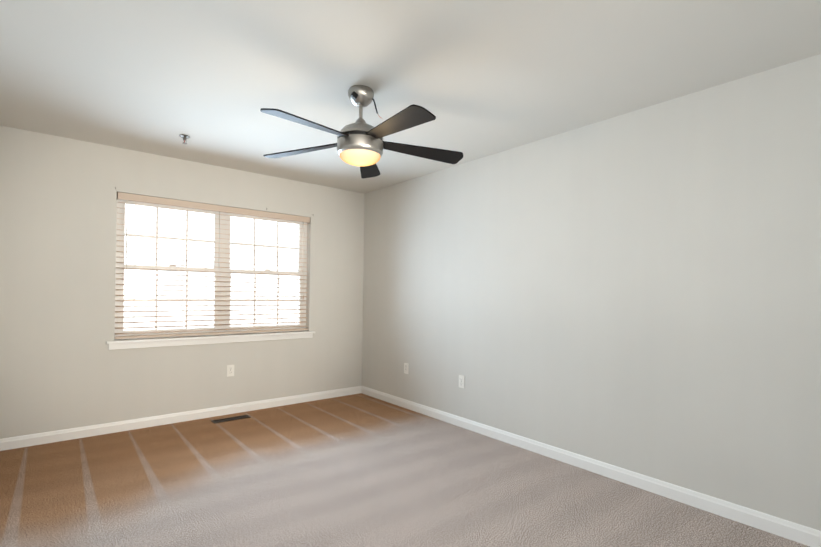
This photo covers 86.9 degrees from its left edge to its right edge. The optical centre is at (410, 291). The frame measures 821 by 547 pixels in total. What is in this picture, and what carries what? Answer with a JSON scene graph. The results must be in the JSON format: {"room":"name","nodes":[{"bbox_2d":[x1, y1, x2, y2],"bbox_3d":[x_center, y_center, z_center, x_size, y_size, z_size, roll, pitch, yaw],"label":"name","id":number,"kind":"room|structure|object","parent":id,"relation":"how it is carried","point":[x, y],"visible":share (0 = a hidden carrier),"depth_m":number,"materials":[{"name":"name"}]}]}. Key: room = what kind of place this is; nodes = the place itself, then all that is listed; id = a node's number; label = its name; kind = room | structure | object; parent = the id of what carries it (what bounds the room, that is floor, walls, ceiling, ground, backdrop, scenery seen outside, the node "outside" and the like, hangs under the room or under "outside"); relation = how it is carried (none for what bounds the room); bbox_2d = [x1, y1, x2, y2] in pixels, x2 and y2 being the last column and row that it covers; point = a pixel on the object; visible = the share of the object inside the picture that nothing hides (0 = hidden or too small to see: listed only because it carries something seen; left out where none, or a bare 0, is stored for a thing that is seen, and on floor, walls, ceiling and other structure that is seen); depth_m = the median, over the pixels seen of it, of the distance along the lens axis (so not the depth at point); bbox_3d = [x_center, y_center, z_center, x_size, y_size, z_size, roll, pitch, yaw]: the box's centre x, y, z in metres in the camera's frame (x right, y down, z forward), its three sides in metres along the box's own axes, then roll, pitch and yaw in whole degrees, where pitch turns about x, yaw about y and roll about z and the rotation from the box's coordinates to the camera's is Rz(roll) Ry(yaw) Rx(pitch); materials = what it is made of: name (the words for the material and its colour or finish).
{"room":"empty bedroom","nodes":[
{"label":"empty bedroom","id":0,"kind":"room"},
{"bbox_2d":[0,126,364,438],"bbox_3d":[-1.942,-0.005,4.285,3.700,2.440,0.150,1,0,-39],"label":"wall","id":1,"kind":"structure","parent":0,"point":[62,366],"depth_m":3.68,"materials":[{"name":"paint"}]},
{"bbox_2d":[0,386,361,450],"bbox_3d":[-1.906,1.172,4.217,3.400,0.088,0.014,1,0,-39],"label":"baseboard","id":2,"kind":"structure","parent":1,"relation":"attached to","point":[9,443],"depth_m":3.91,"materials":[{"name":"white wood"}]},
{"bbox_2d":[114,199,306,339],"bbox_3d":[-1.896,-0.208,4.366,1.808,1.281,0.080,1,0,-39],"label":"window","id":3,"kind":"structure","parent":1,"relation":"in","point":[221,227],"depth_m":4.32,"materials":[{"name":"white plastic"}]},
{"bbox_2d":[115,192,309,338],"bbox_3d":[-1.843,-0.212,4.301,1.796,1.263,0.075,1,0,-39],"label":"window blinds","id":4,"kind":"object","parent":3,"relation":"attached to","point":[136,198],"visible":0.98,"depth_m":4.18,"materials":[{"name":"beige plastic"}]},
{"bbox_2d":[106,331,314,349],"bbox_3d":[-1.846,0.469,4.291,1.918,0.076,0.122,1,0,-39],"label":"window sill","id":5,"kind":"structure","parent":1,"relation":"attached to","point":[164,341],"depth_m":4.14,"materials":[{"name":"white wood"}]},
{"bbox_2d":[227,365,233,376],"bbox_3d":[-1.790,0.787,4.312,0.070,0.114,0.008,1,0,-39],"label":"electrical outlet","id":6,"kind":"object","parent":1,"relation":"attached to","point":[230,370],"visible":1,"depth_m":4.31,"materials":[{"name":"white plastic"}]},
{"bbox_2d":[0,393,809,546],"bbox_3d":[-0.374,1.279,2.347,3.700,0.100,5.150,1,0,-39],"label":"floor","id":7,"kind":"structure","parent":0,"point":[359,470],"depth_m":2.65,"materials":[{"name":"carpet"}]},
{"bbox_2d":[211,415,250,423],"bbox_3d":[-1.709,1.215,4.129,0.335,0.006,0.100,1,0,-39],"label":"air vent register","id":8,"kind":"object","parent":7,"relation":"on","point":[230,419],"visible":1,"depth_m":4.12,"materials":[{"name":"brown metal"}]},
{"bbox_2d":[0,0,820,193],"bbox_3d":[-0.338,-1.260,2.358,3.700,0.100,5.150,1,0,-39],"label":"ceiling","id":9,"kind":"structure","parent":0,"point":[478,79],"depth_m":2.33,"materials":[{"name":"paint"}]},
{"bbox_2d":[179,134,189,143],"bbox_3d":[-1.782,-1.196,3.418,0.080,0.058,0.080,1,0,-39],"label":"sprinkler","id":10,"kind":"object","parent":9,"relation":"attached to","point":[185,137],"visible":1,"depth_m":3.41,"materials":[{"name":"silver metal"}]},
{"bbox_2d":[260,85,462,178],"bbox_3d":[-0.285,-0.986,2.567,1.271,0.446,1.239,1,0,-39],"label":"ceiling fan","id":11,"kind":"object","parent":9,"relation":"hanging from","point":[361,143],"visible":1,"depth_m":2.52,"materials":[{"name":"silver metal"}]},
{"bbox_2d":[362,54,820,530],"bbox_3d":[1.064,0.034,3.421,0.150,2.440,5.000,1,0,-39],"label":"wall","id":12,"kind":"structure","parent":0,"point":[638,291],"depth_m":2.80,"materials":[{"name":"paint"}]},
{"bbox_2d":[404,363,408,373],"bbox_3d":[-0.046,0.821,4.631,0.008,0.114,0.070,1,0,-39],"label":"electrical outlet","id":13,"kind":"object","parent":12,"relation":"attached to","point":[406,367],"visible":1,"depth_m":4.62,"materials":[{"name":"white plastic"}]},
{"bbox_2d":[459,375,464,387],"bbox_3d":[0.471,0.832,4.001,0.008,0.114,0.070,1,0,-39],"label":"electrical outlet","id":14,"kind":"object","parent":12,"relation":"attached to","point":[461,381],"visible":1,"depth_m":4.00,"materials":[{"name":"white plastic"}]},
{"bbox_2d":[361,386,820,546],"bbox_3d":[0.941,1.208,3.416,0.014,0.088,4.836,1,0,-39],"label":"baseboard","id":15,"kind":"structure","parent":12,"relation":"attached to","point":[799,533],"depth_m":2.78,"materials":[{"name":"white wood"}]},
{"label":"outside","id":16,"kind":"structure","parent":0,"visible":0},
{"bbox_2d":[124,204,298,330],"bbox_3d":[-2.940,-0.544,5.434,8.500,5.500,0.001,1,0,-39],"label":"sky","id":17,"kind":"structure","parent":16,"point":[174,216],"depth_m":5.60,"materials":[{"name":"white"}]}
]}

